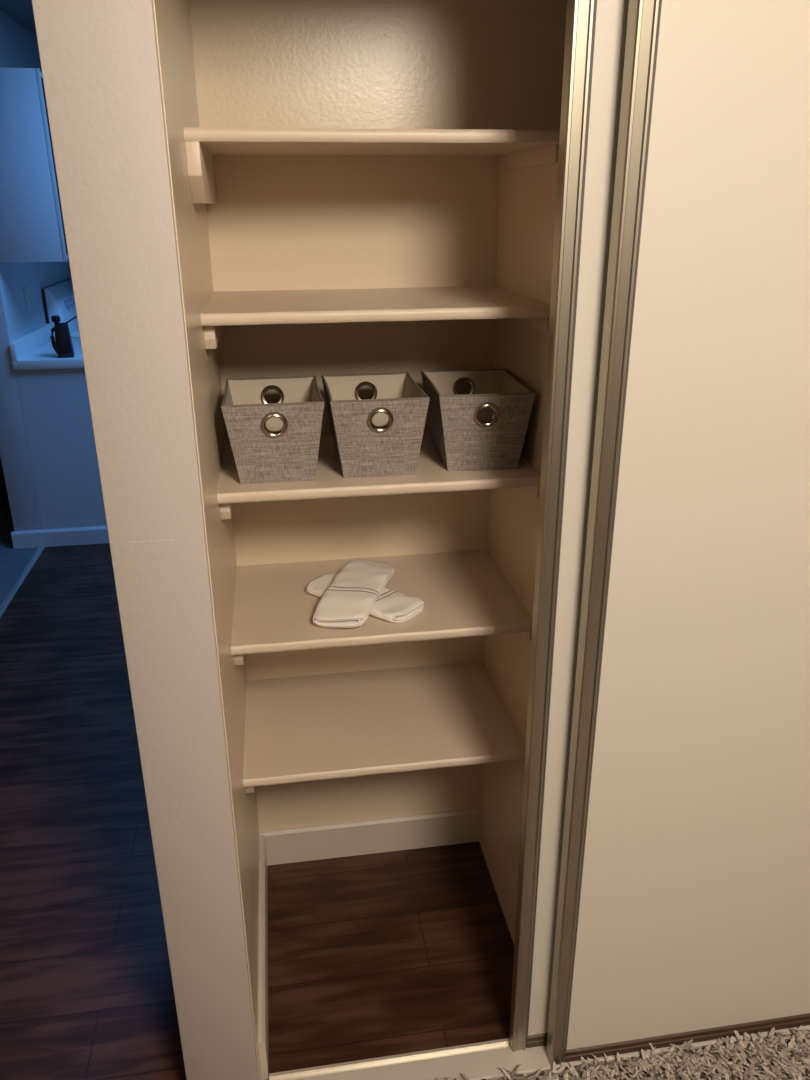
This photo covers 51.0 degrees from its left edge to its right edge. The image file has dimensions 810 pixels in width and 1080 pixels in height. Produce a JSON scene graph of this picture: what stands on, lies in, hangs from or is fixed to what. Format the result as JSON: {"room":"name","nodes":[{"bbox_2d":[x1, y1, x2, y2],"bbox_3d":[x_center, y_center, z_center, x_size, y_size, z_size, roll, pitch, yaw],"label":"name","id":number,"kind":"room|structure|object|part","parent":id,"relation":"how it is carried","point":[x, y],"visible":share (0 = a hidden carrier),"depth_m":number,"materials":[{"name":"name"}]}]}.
{"room":"bedroom","nodes":[
{"label":"bedroom","id":0,"kind":"room"},
{"bbox_2d":[0,457,8,509],"bbox_3d":[-2.199,-1.127,3.819,0.080,2.400,1.500,-4,22,-8],"label":"wall","id":1,"kind":"structure","parent":0,"point":[4,499],"depth_m":4.71,"materials":[{"name":"grey paint"}]},
{"bbox_2d":[0,0,36,36],"bbox_3d":[-0.729,-1.552,1.557,5.800,0.040,8.800,-4,22,-8],"label":"ceiling","id":2,"kind":"structure","parent":0,"point":[21,11],"depth_m":4.00,"materials":[{"name":"beige paint"}]},
{"bbox_2d":[0,10,70,531],"bbox_3d":[-2.009,-1.505,4.773,0.130,2.400,2.330,-4,22,-8],"label":"wall","id":3,"kind":"structure","parent":0,"point":[18,45],"depth_m":4.01,"materials":[{"name":"white paint"}]},
{"bbox_2d":[23,286,30,311],"bbox_3d":[-1.821,-1.163,4.096,0.008,0.114,0.070,-4,22,-8],"label":"wall outlet","id":4,"kind":"object","parent":3,"relation":"attached to","point":[25,289],"visible":1,"depth_m":4.08,"materials":[{"name":"white plastic"}]},
{"bbox_2d":[11,530,44,548],"bbox_3d":[-1.829,-0.003,4.121,0.143,0.084,0.013,-4,22,-8],"label":"baseboard","id":5,"kind":"structure","parent":3,"relation":"attached to","point":[20,539],"depth_m":4.11,"materials":[{"name":"white wood"}]},
{"bbox_2d":[9,323,51,360],"bbox_3d":[-1.804,-0.965,4.112,0.022,0.076,0.700,-4,22,-8],"label":"backsplash","id":6,"kind":"structure","parent":3,"relation":"attached to","point":[24,345],"depth_m":4.03,"materials":[{"name":"white laminate"}]},
{"bbox_2d":[0,68,68,262],"bbox_3d":[-1.672,-1.677,3.864,0.296,0.745,0.680,-4,22,-8],"label":"upper cabinet","id":7,"kind":"object","parent":3,"relation":"attached to","point":[31,218],"visible":0.77,"depth_m":3.57,"materials":[{"name":"white wood"}]},
{"bbox_3d":[-1.486,-1.563,3.574,0.016,0.745,0.008,-4,22,-8],"label":"frame","id":8,"kind":"part","parent":7,"relation":"part of","materials":[{"name":"white wood"}]},
{"bbox_2d":[42,526,108,546],"bbox_3d":[-1.452,-0.026,4.175,0.620,0.084,0.013,-4,22,-8],"label":"baseboard","id":9,"kind":"structure","parent":3,"relation":"attached to","point":[88,535],"depth_m":4.15,"materials":[{"name":"white wood"}]},
{"bbox_2d":[31,0,258,1079],"bbox_3d":[-0.392,-0.203,1.458,0.126,2.400,0.736,-4,22,-8],"label":"wall","id":10,"kind":"structure","parent":0,"point":[99,59],"depth_m":1.11,"materials":[{"name":"white paint"}]},
{"bbox_2d":[258,834,268,1079],"bbox_3d":[-0.309,0.876,1.856,0.013,0.099,0.568,-4,22,-8],"label":"baseboard","id":11,"kind":"structure","parent":10,"relation":"attached to","point":[263,894],"depth_m":1.76,"materials":[{"name":"paint"}]},
{"bbox_2d":[294,1025,809,1079],"bbox_3d":[0.771,0.972,1.717,2.098,0.012,0.054,-4,22,-8],"label":"door track","id":12,"kind":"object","parent":10,"relation":"attached to","point":[484,1064],"depth_m":1.62,"materials":[{"name":"paint"}]},
{"bbox_2d":[153,0,261,1079],"bbox_3d":[-0.321,-0.189,1.422,0.002,2.400,0.614,-4,22,-8],"label":"wall","id":13,"kind":"structure","parent":0,"point":[172,17],"depth_m":1.33,"materials":[{"name":"paint"}]},
{"bbox_2d":[0,500,513,1079],"bbox_3d":[-0.716,0.717,2.455,5.800,0.040,8.800,-4,22,-8],"label":"floor","id":14,"kind":"structure","parent":0,"point":[374,955],"depth_m":1.99,"materials":[{"name":"brown wood"}]},
{"bbox_2d":[0,547,44,617],"bbox_3d":[-1.579,0.479,3.006,0.030,0.006,2.450,-4,22,-8],"label":"trim","id":15,"kind":"structure","parent":14,"relation":"on","point":[18,583],"depth_m":3.76,"materials":[{"name":"white wood"}]},
{"bbox_2d":[41,278,79,337],"bbox_3d":[-1.580,-0.923,4.971,0.698,1.128,0.772,-4,22,-8],"label":"stove","id":16,"kind":"object","parent":14,"relation":"on","point":[58,299],"visible":0.09,"depth_m":4.49,"materials":[{"name":"white metal"}]},
{"bbox_3d":[-1.921,-1.325,4.755,0.012,0.218,0.772,-4,22,-8],"label":"plate","id":17,"kind":"part","parent":16,"relation":"part of","materials":[{"name":"black plastic"}]},
{"bbox_2d":[53,328,79,337],"bbox_3d":[-1.588,-1.225,4.850,0.645,0.018,0.760,-4,22,-8],"label":"cooktop","id":18,"kind":"object","parent":16,"relation":"in","point":[74,332],"depth_m":4.50,"materials":[{"name":"white ceramic"}]},
{"bbox_3d":[-1.797,-1.263,4.539,0.030,0.042,0.042,-22,23,0],"label":"knob","id":19,"kind":"part","parent":16,"relation":"part of","materials":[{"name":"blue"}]},
{"bbox_2d":[15,368,106,529],"bbox_3d":[-1.497,-0.513,4.352,0.640,0.860,0.680,-4,22,-8],"label":"base cabinet","id":20,"kind":"object","parent":14,"relation":"on","point":[55,406],"visible":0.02,"depth_m":3.99,"materials":[{"name":"wood"}]},
{"bbox_2d":[9,323,83,369],"bbox_3d":[-1.501,-0.964,4.163,0.635,0.118,0.700,-4,22,-8],"label":"countertop","id":21,"kind":"structure","parent":20,"relation":"on","point":[34,350],"depth_m":3.89,"materials":[{"name":"white laminate"}]},
{"bbox_2d":[50,315,76,357],"bbox_3d":[-1.544,-0.931,3.872,0.138,0.185,0.080,-7,22,-16],"label":"kitchen appliance","id":22,"kind":"object","parent":21,"relation":"on","point":[62,344],"visible":0.98,"depth_m":3.84,"materials":[{"name":"black plastic"}]},
{"bbox_3d":[-1.594,-0.908,3.860,0.032,0.118,0.017,-7,22,-16],"label":"handle","id":23,"kind":"part","parent":22,"relation":"part of","materials":[{"name":"black plastic"}]},
{"bbox_2d":[436,1025,809,1079],"bbox_3d":[0.874,1.320,0.804,2.008,0.035,1.929,-4,22,-8],"label":"shag rug","id":24,"kind":"object","parent":14,"relation":"on","point":[782,1056],"visible":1,"depth_m":1.61,"materials":[{"name":"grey carpet"}]},
{"bbox_2d":[189,0,566,830],"bbox_3d":[0.660,-0.385,1.903,2.100,2.400,0.110,-4,22,-8],"label":"wall","id":25,"kind":"structure","parent":0,"point":[275,222],"depth_m":1.62,"materials":[{"name":"paint"}]},
{"bbox_2d":[259,807,479,865],"bbox_3d":[-0.084,0.754,2.161,0.558,0.099,0.013,-4,22,-8],"label":"baseboard","id":26,"kind":"structure","parent":25,"relation":"attached to","point":[423,830],"depth_m":2.15,"materials":[{"name":"paint"}]},
{"bbox_2d":[184,127,559,203],"bbox_3d":[-0.045,-0.622,1.430,0.598,0.100,0.370,-4,22,-8],"label":"shelf","id":27,"kind":"object","parent":25,"relation":"attached to","point":[514,149],"visible":0.96,"depth_m":1.27,"materials":[{"name":"paint"}]},
{"bbox_2d":[201,286,549,348],"bbox_3d":[-0.064,-0.401,1.514,0.558,0.059,0.370,-4,22,-8],"label":"shelf","id":28,"kind":"object","parent":25,"relation":"attached to","point":[223,308],"visible":0.98,"depth_m":1.39,"materials":[{"name":"paint"}]},
{"bbox_2d":[217,429,540,519],"bbox_3d":[-0.062,-0.132,1.621,0.558,0.059,0.370,-4,22,-8],"label":"shelf","id":29,"kind":"object","parent":25,"relation":"attached to","point":[431,475],"visible":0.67,"depth_m":1.47,"materials":[{"name":"paint"}]},
{"bbox_2d":[221,376,323,483],"bbox_3d":[-0.233,-0.199,1.518,0.167,0.141,0.242,-4,22,-8],"label":"storage basket","id":30,"kind":"object","parent":29,"relation":"on","point":[279,441],"visible":1,"depth_m":1.43,"materials":[{"name":"fabric"}]},
{"bbox_2d":[321,372,429,477],"bbox_3d":[-0.059,-0.211,1.547,0.167,0.141,0.242,-4,22,-8],"label":"storage basket","id":31,"kind":"object","parent":29,"relation":"on","point":[381,434],"visible":1,"depth_m":1.46,"materials":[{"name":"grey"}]},
{"bbox_2d":[421,369,535,470],"bbox_3d":[0.128,-0.226,1.580,0.167,0.141,0.242,-3,22,-6],"label":"storage basket","id":32,"kind":"object","parent":29,"relation":"on","point":[484,428],"visible":1,"depth_m":1.50,"materials":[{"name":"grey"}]},
{"bbox_2d":[231,550,532,664],"bbox_3d":[-0.061,0.134,1.726,0.558,0.059,0.370,-4,22,-8],"label":"shelf","id":33,"kind":"object","parent":25,"relation":"attached to","point":[463,593],"visible":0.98,"depth_m":1.66,"materials":[{"name":"paint"}]},
{"bbox_2d":[306,573,423,622],"bbox_3d":[-0.085,0.110,1.678,0.251,0.020,0.102,15,26,34],"label":"folded towel","id":34,"kind":"object","parent":33,"relation":"on","point":[392,606],"visible":0.45,"depth_m":1.63,"materials":[{"name":"white fabric"}]},
{"bbox_2d":[313,558,394,627],"bbox_3d":[-0.096,0.098,1.674,0.105,0.037,0.271,5,22,12],"label":"folded towel","id":35,"kind":"object","parent":34,"relation":"on","point":[349,600],"visible":1,"depth_m":1.62,"materials":[{"name":"white fabric"}]},
{"bbox_2d":[243,661,524,792],"bbox_3d":[-0.059,0.401,1.831,0.558,0.059,0.370,-4,22,-8],"label":"shelf","id":36,"kind":"object","parent":25,"relation":"attached to","point":[370,722],"visible":0.99,"depth_m":1.78,"materials":[{"name":"paint"}]},
{"bbox_2d":[479,144,558,943],"bbox_3d":[0.250,0.125,1.666,0.040,1.630,0.568,-4,22,-8],"label":"wall closet partition","id":37,"kind":"structure","parent":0,"point":[527,195],"depth_m":1.65,"materials":[{"name":"paint"}]},
{"bbox_2d":[269,1038,510,1079],"bbox_3d":[0.773,0.958,1.750,2.084,0.014,0.018,-4,22,-8],"label":"trim","id":38,"kind":"structure","parent":37,"relation":"attached to","point":[501,1043],"depth_m":1.64,"materials":[{"name":"white wood"}]},
{"bbox_3d":[0.759,-1.038,0.921,2.100,0.465,0.111,-4,22,-8],"label":"wall","id":39,"kind":"structure","parent":0,"visible":0},
{"bbox_2d":[509,0,628,1051],"bbox_3d":[0.714,0.064,1.379,1.036,1.922,0.026,-4,22,-8],"label":"door","id":40,"kind":"structure","parent":39,"relation":"in","point":[596,30],"depth_m":1.22,"materials":[{"name":"paint"}]},
{"bbox_3d":[0.719,0.944,1.727,0.979,0.030,0.018,-4,22,-8],"label":"rail","id":41,"kind":"part","parent":40,"relation":"part of","materials":[{"name":"brown"}]},
{"bbox_2d":[546,0,809,1066],"bbox_3d":[0.801,0.074,1.356,1.072,1.922,0.030,-4,22,-8],"label":"door","id":42,"kind":"structure","parent":39,"relation":"in","point":[683,910],"depth_m":1.27,"materials":[{"name":"paint"}]},
{"bbox_3d":[0.806,0.954,1.704,1.015,0.030,0.022,-4,22,-8],"label":"rail","id":43,"kind":"part","parent":42,"relation":"part of","materials":[{"name":"brown"}]}
]}

